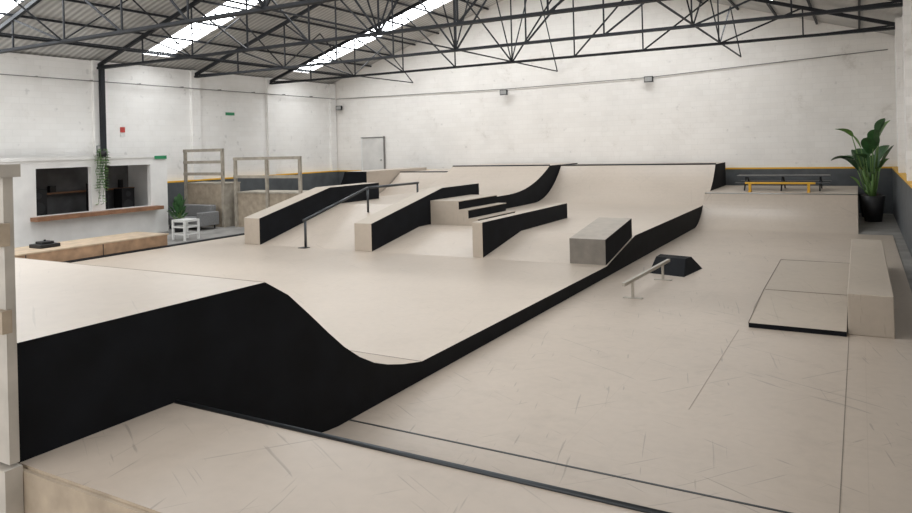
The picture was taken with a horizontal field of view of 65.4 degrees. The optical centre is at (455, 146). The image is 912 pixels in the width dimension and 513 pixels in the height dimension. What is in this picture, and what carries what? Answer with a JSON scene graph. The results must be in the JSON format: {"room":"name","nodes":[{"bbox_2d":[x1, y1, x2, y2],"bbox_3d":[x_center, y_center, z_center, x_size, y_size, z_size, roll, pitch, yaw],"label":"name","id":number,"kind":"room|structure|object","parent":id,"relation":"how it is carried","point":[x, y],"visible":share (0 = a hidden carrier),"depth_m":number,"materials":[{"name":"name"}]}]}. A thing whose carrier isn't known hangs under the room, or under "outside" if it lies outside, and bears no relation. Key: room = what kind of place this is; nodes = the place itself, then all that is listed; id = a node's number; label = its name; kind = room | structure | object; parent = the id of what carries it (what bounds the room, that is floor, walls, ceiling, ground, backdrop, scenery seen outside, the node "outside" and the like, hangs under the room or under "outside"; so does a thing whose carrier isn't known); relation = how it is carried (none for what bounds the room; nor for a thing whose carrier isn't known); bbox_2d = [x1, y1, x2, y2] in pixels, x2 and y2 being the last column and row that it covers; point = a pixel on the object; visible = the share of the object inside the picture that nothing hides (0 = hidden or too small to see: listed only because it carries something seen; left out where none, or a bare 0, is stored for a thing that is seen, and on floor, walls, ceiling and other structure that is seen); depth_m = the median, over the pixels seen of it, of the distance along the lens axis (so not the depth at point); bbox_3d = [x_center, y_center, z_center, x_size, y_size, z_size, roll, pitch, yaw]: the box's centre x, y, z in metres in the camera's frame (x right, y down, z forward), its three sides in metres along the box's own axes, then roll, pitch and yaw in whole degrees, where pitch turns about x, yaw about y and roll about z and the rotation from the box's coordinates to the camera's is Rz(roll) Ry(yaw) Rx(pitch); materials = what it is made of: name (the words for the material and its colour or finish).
{"room":"indoor skatepark","nodes":[
{"label":"indoor skatepark","id":0,"kind":"room"},
{"bbox_2d":[0,52,329,180],"bbox_3d":[-15.246,0.046,23.055,0.300,6.320,35.000,-1,0,30],"label":"wall","id":1,"kind":"structure","parent":0,"point":[40,117],"depth_m":28.61,"materials":[{"name":"white paint"}]},
{"bbox_2d":[120,127,124,136],"bbox_3d":[-12.746,-0.558,27.147,0.015,0.360,0.200,-1,0,30],"label":"fire sign","id":2,"kind":"object","parent":1,"relation":"attached to","point":[122,129],"visible":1,"depth_m":27.13,"materials":[{"name":"red plastic"}]},
{"bbox_2d":[0,74,332,98],"bbox_3d":[-12.667,-2.405,27.190,0.200,0.085,24.800,-1,0,30],"label":"conduit","id":3,"kind":"object","parent":1,"relation":"attached to","point":[0,74],"visible":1,"depth_m":28.21,"materials":[{"name":"grey metal"}]},
{"bbox_2d":[167,170,338,210],"bbox_3d":[-9.461,2.210,32.653,0.165,1.700,12.550,-1,0,30],"label":"trim","id":4,"kind":"structure","parent":1,"relation":"attached to","point":[310,180],"depth_m":34.02,"materials":[{"name":"grey paint"}]},
{"bbox_2d":[91,0,911,180],"bbox_3d":[1.218,-0.371,25.764,25.650,6.320,13.840,-1,0,30],"label":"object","id":5,"kind":"structure","parent":1,"relation":"attached to","point":[195,104],"depth_m":26.07,"materials":[{"name":"white paint"}]},
{"bbox_2d":[0,0,338,53],"bbox_3d":[-4.395,-5.198,16.117,25.484,4.253,0.178,-1,0,30],"label":"roof truss","id":6,"kind":"object","parent":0,"point":[32,3],"visible":0.96,"depth_m":18.60,"materials":[{"name":"metal"}]},
{"bbox_2d":[97,0,668,68],"bbox_3d":[-2.220,-5.253,19.941,25.484,4.253,0.178,-1,0,30],"label":"roof truss","id":7,"kind":"object","parent":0,"point":[192,4],"visible":0.96,"depth_m":20.74,"materials":[{"name":"metal"}]},
{"bbox_2d":[0,0,902,83],"bbox_3d":[-4.030,-5.450,16.769,26.250,4.100,35.300,-1,0,30],"label":"ceiling","id":8,"kind":"structure","parent":0,"point":[80,13],"depth_m":26.96,"materials":[{"name":"grey metal"}]},
{"bbox_2d":[0,0,23,19],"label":"window","id":9,"kind":"structure","parent":8,"relation":"attached to","point":[5,5],"depth_m":20.92,"materials":[{"name":"glass"}]},
{"bbox_2d":[150,0,258,56],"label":"window","id":10,"kind":"structure","parent":8,"relation":"attached to","point":[199,30],"depth_m":26.50,"materials":[{"name":"glass"}]},
{"bbox_2d":[297,0,449,72],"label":"window","id":11,"kind":"structure","parent":8,"relation":"attached to","point":[430,5],"depth_m":32.39,"materials":[{"name":"glass"}]},
{"bbox_2d":[158,213,911,512],"bbox_3d":[-3.815,3.048,16.769,26.250,0.300,35.300,-1,0,30],"label":"floor","id":12,"kind":"structure","parent":0,"point":[600,380],"depth_m":8.01,"materials":[{"name":"paint"}]},
{"bbox_2d":[0,164,23,512],"bbox_3d":[-3.603,1.512,4.856,2.070,2.760,0.160,-1,0,30],"label":"wooden post","id":13,"kind":"object","parent":12,"relation":"on","point":[11,472],"visible":1,"depth_m":4.36,"materials":[{"name":"white paint"}]},
{"bbox_2d":[0,154,168,247],"bbox_3d":[-14.578,1.779,20.594,2.580,2.820,13.340,-1,0,30],"label":"kiosk","id":14,"kind":"object","parent":12,"relation":"on","point":[65,178],"visible":0.86,"depth_m":23.92,"materials":[{"name":"white paint"}]},
{"bbox_2d":[36,189,46,215],"bbox_3d":[-13.516,2.258,22.793,0.470,1.730,0.550,-1,0,30],"label":"tall cabinet","id":15,"kind":"object","parent":14,"relation":"on","point":[41,194],"visible":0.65,"depth_m":22.77,"materials":[{"name":"black"}]},
{"bbox_2d":[86,183,107,210],"bbox_3d":[-12.454,2.181,24.661,0.470,1.830,0.500,-1,0,30],"label":"tall cabinet","id":16,"kind":"object","parent":14,"relation":"on","point":[106,191],"visible":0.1,"depth_m":24.55,"materials":[{"name":"black"}]},
{"bbox_2d":[93,145,109,204],"bbox_3d":[-11.709,0.932,23.473,0.549,1.971,0.587,-1,0,-10],"label":"hanging plant","id":17,"kind":"object","parent":14,"relation":"hanging from","point":[102,154],"visible":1,"depth_m":23.44,"materials":[{"name":"green plant"}]},
{"bbox_2d":[114,188,134,207],"bbox_3d":[-11.932,2.293,25.574,0.470,1.580,0.500,-1,0,30],"label":"cabinet","id":18,"kind":"object","parent":14,"relation":"on","point":[123,197],"visible":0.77,"depth_m":25.41,"materials":[{"name":"black"}]},
{"bbox_2d":[154,155,166,158],"bbox_3d":[-10.662,0.390,25.630,0.015,0.120,0.500,-1,0,30],"label":"exit sign","id":19,"kind":"object","parent":14,"relation":"attached to","point":[156,157],"visible":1,"depth_m":25.63,"materials":[{"name":"green plastic"}]},
{"bbox_2d":[15,232,168,261],"bbox_3d":[-10.114,2.777,17.776,1.380,0.560,5.830,-1,0,30],"label":"wooden bench","id":20,"kind":"object","parent":12,"relation":"on","point":[117,243],"visible":0.56,"depth_m":18.29,"materials":[{"name":"brown wood"}]},
{"bbox_2d":[29,239,60,248],"bbox_3d":[-10.214,2.404,17.638,0.500,0.190,0.500,-1,0,30],"label":"game console","id":21,"kind":"object","parent":20,"relation":"on","point":[45,243],"visible":1,"depth_m":17.51,"materials":[{"name":"black plastic"}]},
{"bbox_2d":[98,65,106,150],"bbox_3d":[-12.975,0.078,26.135,0.156,6.100,0.156,-1,0,30],"label":"steel column","id":22,"kind":"structure","parent":12,"relation":"on","point":[101,72],"depth_m":26.08,"materials":[{"name":"black metal"}]},
{"bbox_2d":[167,193,187,231],"bbox_3d":[-9.959,2.372,25.523,0.729,1.401,0.823,-1,0,43],"label":"potted plant","id":23,"kind":"object","parent":12,"relation":"on","point":[178,204],"visible":0.95,"depth_m":25.43,"materials":[{"name":"green plant"}]},
{"bbox_2d":[172,218,199,240],"bbox_3d":[-8.861,2.715,23.287,0.610,0.660,0.610,-1,0,30],"label":"side table","id":24,"kind":"object","parent":12,"relation":"on","point":[185,226],"visible":1,"depth_m":23.17,"materials":[{"name":"white plastic"}]},
{"bbox_2d":[168,204,218,229],"bbox_3d":[-9.874,2.636,26.566,1.950,0.870,0.850,-1,0,30],"label":"sofa","id":25,"kind":"object","parent":12,"relation":"on","point":[208,215],"visible":0.67,"depth_m":26.38,"materials":[{"name":"grey fabric"}]},
{"bbox_2d":[183,148,240,227],"bbox_3d":[-9.456,1.575,27.549,2.170,2.970,0.900,-1,0,30],"label":"platform","id":26,"kind":"object","parent":12,"relation":"on","point":[220,194],"visible":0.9,"depth_m":27.07,"materials":[{"name":"brown wood"}]},
{"bbox_2d":[15,257,421,463],"bbox_3d":[-5.220,2.116,8.580,8.350,1.633,4.700,-1,0,30],"label":"ramp","id":27,"kind":"object","parent":12,"relation":"on","point":[100,348],"visible":0.8,"depth_m":5.84,"materials":[{"name":"black wood"}]},
{"bbox_2d":[233,156,307,226],"bbox_3d":[-6.644,1.679,26.469,3.320,2.620,1.200,-1,0,30],"label":"platform","id":28,"kind":"object","parent":12,"relation":"on","point":[246,203],"visible":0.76,"depth_m":26.25,"materials":[{"name":"brown wood"}]},
{"bbox_2d":[63,233,606,378],"bbox_3d":[-1.406,2.716,19.247,12.300,0.240,26.000,-1,0,30],"label":"platform","id":29,"kind":"object","parent":12,"relation":"on","point":[435,311],"visible":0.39,"depth_m":13.23,"materials":[{"name":"paint"}]},
{"bbox_2d":[244,183,378,244],"bbox_3d":[-4.299,1.989,22.235,0.590,1.400,5.650,-1,0,30],"label":"ledge","id":30,"kind":"object","parent":29,"relation":"on","point":[260,227],"visible":1,"depth_m":21.00,"materials":[{"name":"paint"}]},
{"bbox_2d":[299,182,418,248],"bbox_3d":[-2.668,1.923,21.191,0.240,1.450,5.750,-1,0,30],"label":"handrail","id":31,"kind":"object","parent":29,"relation":"on","point":[409,183],"visible":0.93,"depth_m":20.52,"materials":[{"name":"grey metal"}]},
{"bbox_2d":[379,169,449,195],"bbox_3d":[-1.359,1.847,30.944,2.550,1.535,6.800,-1,0,30],"label":"ramp","id":32,"kind":"object","parent":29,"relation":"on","point":[425,178],"visible":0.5,"depth_m":30.49,"materials":[{"name":"paint"}]},
{"bbox_2d":[354,183,478,251],"bbox_3d":[-0.918,1.914,20.443,0.540,1.380,5.820,-1,0,30],"label":"ledge","id":33,"kind":"object","parent":29,"relation":"on","point":[388,224],"visible":0.8,"depth_m":19.08,"materials":[{"name":"paint"}]},
{"bbox_2d":[340,167,426,192],"bbox_3d":[-3.989,1.987,32.384,3.350,1.870,4.700,-1,0,30],"label":"pipe","id":34,"kind":"object","parent":12,"relation":"on","point":[381,176],"visible":0.2,"depth_m":30.21,"materials":[{"name":"paint"}]},
{"bbox_2d":[261,193,509,249],"bbox_3d":[-2.005,2.317,22.459,4.360,1.070,8.200,-1,0,30],"label":"ramp","id":35,"kind":"object","parent":12,"relation":"on","point":[333,228],"visible":0.35,"depth_m":20.57,"materials":[{"name":"paint"}]},
{"bbox_2d":[19,400,781,512],"bbox_3d":[0.409,2.339,4.558,5.380,0.903,3.330,-1,0,30],"label":"platform","id":36,"kind":"object","parent":12,"relation":"on","point":[179,456],"visible":0.96,"depth_m":4.31,"materials":[{"name":"paint"}]},
{"bbox_2d":[408,163,577,207],"bbox_3d":[1.676,1.763,29.102,4.450,1.990,7.000,-1,0,30],"label":"pipe","id":37,"kind":"object","parent":12,"relation":"on","point":[526,183],"visible":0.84,"depth_m":28.16,"materials":[{"name":"paint"}]},
{"bbox_2d":[372,203,700,276],"bbox_3d":[3.035,2.424,20.744,6.050,0.600,10.200,-1,0,30],"label":"ramp","id":38,"kind":"object","parent":12,"relation":"on","point":[653,226],"visible":0.71,"depth_m":18.18,"materials":[{"name":"paint"}]},
{"bbox_2d":[430,195,515,225],"bbox_3d":[0.542,1.847,20.888,1.540,0.680,2.400,-1,0,30],"label":"stairs","id":39,"kind":"structure","parent":38,"relation":"on","point":[464,210],"depth_m":20.11,"materials":[{"name":"paint"}]},
{"bbox_2d":[472,203,566,257],"bbox_3d":[1.843,2.123,18.743,0.270,0.818,5.450,-1,0,30],"label":"ledge","id":40,"kind":"object","parent":38,"relation":"on","point":[489,234],"visible":1,"depth_m":17.46,"materials":[{"name":"paint"}]},
{"bbox_2d":[569,217,631,264],"bbox_3d":[3.280,2.097,15.941,0.800,0.796,2.000,-1,0,30],"label":"box","id":41,"kind":"object","parent":38,"relation":"on","point":[597,243],"visible":1,"depth_m":15.25,"materials":[{"name":"grey paint"}]},
{"bbox_2d":[349,330,848,512],"bbox_3d":[2.597,2.733,8.394,5.390,0.004,5.510,-1,0,30],"label":"trim","id":42,"kind":"structure","parent":12,"relation":"on","point":[744,503],"depth_m":6.21,"materials":[{"name":"grey metal"}]},
{"bbox_2d":[536,162,725,212],"bbox_3d":[6.809,1.653,27.388,6.070,1.950,5.100,-1,0,30],"label":"pipe","id":43,"kind":"object","parent":12,"relation":"on","point":[662,184],"visible":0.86,"depth_m":26.76,"materials":[{"name":"paint"}]},
{"bbox_2d":[622,259,671,299],"bbox_3d":[3.659,2.529,13.516,0.344,0.358,2.852,-1,0,32],"label":"rail","id":44,"kind":"object","parent":12,"relation":"on","point":[661,264],"visible":1,"depth_m":13.19,"materials":[{"name":"grey metal"}]},
{"bbox_2d":[651,254,701,276],"bbox_3d":[4.779,2.545,15.411,0.950,0.270,1.550,-1,0,30],"label":"wedge","id":45,"kind":"object","parent":12,"relation":"on","point":[680,266],"visible":0.8,"depth_m":15.14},
{"bbox_2d":[694,185,858,233],"bbox_3d":[11.076,2.020,24.161,4.540,1.040,6.300,-1,0,30],"label":"pipe","id":46,"kind":"object","parent":12,"relation":"on","point":[832,209],"visible":1,"depth_m":22.62,"materials":[{"name":"paint"}]},
{"bbox_2d":[745,182,815,192],"bbox_3d":[10.844,1.361,23.794,2.150,0.330,0.450,-1,0,30],"label":"bench","id":47,"kind":"object","parent":46,"relation":"on","point":[748,183],"visible":1,"depth_m":23.72,"materials":[{"name":"orange paint"}]},
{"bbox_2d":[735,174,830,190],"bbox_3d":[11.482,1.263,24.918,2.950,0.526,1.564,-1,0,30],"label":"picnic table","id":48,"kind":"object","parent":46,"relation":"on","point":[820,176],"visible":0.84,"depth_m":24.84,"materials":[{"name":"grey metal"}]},
{"bbox_2d":[748,259,849,336],"bbox_3d":[6.053,2.495,12.384,1.400,0.306,4.851,-1,0,30],"label":"platform","id":49,"kind":"object","parent":12,"relation":"on","point":[802,296],"visible":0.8,"depth_m":11.20,"materials":[{"name":"paint"}]},
{"bbox_2d":[831,118,893,221],"bbox_3d":[13.476,0.786,23.569,1.861,3.386,1.324,-1,0,30],"label":"potted plant","id":50,"kind":"object","parent":12,"relation":"on","point":[872,204],"visible":1,"depth_m":23.37,"materials":[{"name":"green plant"}]},
{"bbox_2d":[850,163,880,216],"bbox_3d":[14.323,1.436,24.824,0.947,2.045,0.915,-1,0,30],"label":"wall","id":51,"kind":"structure","parent":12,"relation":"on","point":[855,179],"depth_m":24.84,"materials":[{"name":"grey paint"}]},
{"bbox_2d":[847,239,894,337],"bbox_3d":[7.312,2.326,12.586,0.565,0.580,6.150,-1,0,30],"label":"ledge","id":52,"kind":"object","parent":12,"relation":"on","point":[870,297],"visible":1,"depth_m":10.06,"materials":[{"name":"paint"}]},
{"bbox_2d":[194,0,902,77],"bbox_3d":[-0.044,-5.308,23.765,25.484,4.253,0.178,-1,0,30],"label":"roof truss","id":53,"kind":"object","parent":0,"point":[893,3],"visible":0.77,"depth_m":23.19,"materials":[{"name":"metal"}]},
{"bbox_2d":[269,0,894,84],"bbox_3d":[2.131,-5.363,27.590,25.484,4.253,0.178,-1,0,30],"label":"roof truss","id":54,"kind":"object","parent":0,"point":[888,24],"visible":0.89,"depth_m":26.09,"materials":[{"name":"metal"}]},
{"bbox_2d":[333,0,896,169],"bbox_3d":[4.701,-2.510,31.979,26.250,10.420,0.300,-1,0,30],"label":"wall","id":55,"kind":"structure","parent":0,"point":[790,113],"depth_m":30.28,"materials":[{"name":"white paint"}]},
{"bbox_2d":[0,0,741,82],"bbox_3d":[-2.162,-5.212,20.091,15.442,4.073,26.916,-1,0,30],"label":"roof truss","id":56,"kind":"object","parent":55,"relation":"attached to","point":[15,1],"depth_m":22.77,"materials":[{"name":"metal"}]},
{"bbox_2d":[361,136,385,170],"bbox_3d":[-4.289,1.199,36.846,1.490,3.420,0.138,-1,0,30],"label":"door","id":57,"kind":"structure","parent":55,"relation":"in","point":[372,148],"depth_m":36.85,"materials":[{"name":"white paint"}]},
{"bbox_2d":[0,0,860,75],"bbox_3d":[-4.105,-5.476,16.638,23.558,3.523,35.000,-1,0,30],"label":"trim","id":58,"kind":"structure","parent":55,"relation":"attached to","point":[75,1],"depth_m":27.15,"materials":[{"name":"metal"}]},
{"bbox_2d":[500,90,507,94],"bbox_3d":[2.261,-2.508,32.999,0.400,0.240,0.320,-1,0,30],"label":"light","id":59,"kind":"object","parent":55,"relation":"attached to","point":[502,92],"visible":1,"depth_m":32.85,"materials":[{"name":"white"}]},
{"bbox_2d":[342,49,887,98],"bbox_3d":[4.586,-2.977,31.796,25.251,0.511,0.036,-1,0,30],"label":"conduit","id":60,"kind":"object","parent":55,"relation":"attached to","point":[883,49],"visible":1,"depth_m":30.06,"materials":[{"name":"grey metal"}]},
{"bbox_2d":[338,167,892,213],"bbox_3d":[4.728,1.851,31.831,25.650,1.700,0.040,-1,0,30],"label":"trim","id":61,"kind":"structure","parent":55,"relation":"attached to","point":[840,176],"depth_m":26.73,"materials":[{"name":"grey paint"}]},
{"bbox_2d":[644,76,653,81],"bbox_3d":[8.078,-2.805,29.685,0.400,0.240,0.320,-1,0,30],"label":"light","id":62,"kind":"object","parent":55,"relation":"attached to","point":[646,78],"visible":1,"depth_m":29.54,"materials":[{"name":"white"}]},
{"bbox_2d":[894,0,911,173],"bbox_3d":[7.301,-0.525,10.222,0.300,6.320,35.000,-1,0,30],"label":"wall","id":63,"kind":"structure","parent":0,"point":[911,0],"depth_m":20.91,"materials":[{"name":"white paint"}]},
{"bbox_2d":[892,167,911,256],"bbox_3d":[8.374,1.759,12.491,0.180,1.700,29.950,-1,0,30],"label":"trim","id":64,"kind":"structure","parent":63,"relation":"attached to","point":[902,188],"depth_m":19.27,"materials":[{"name":"grey paint"}]}
]}

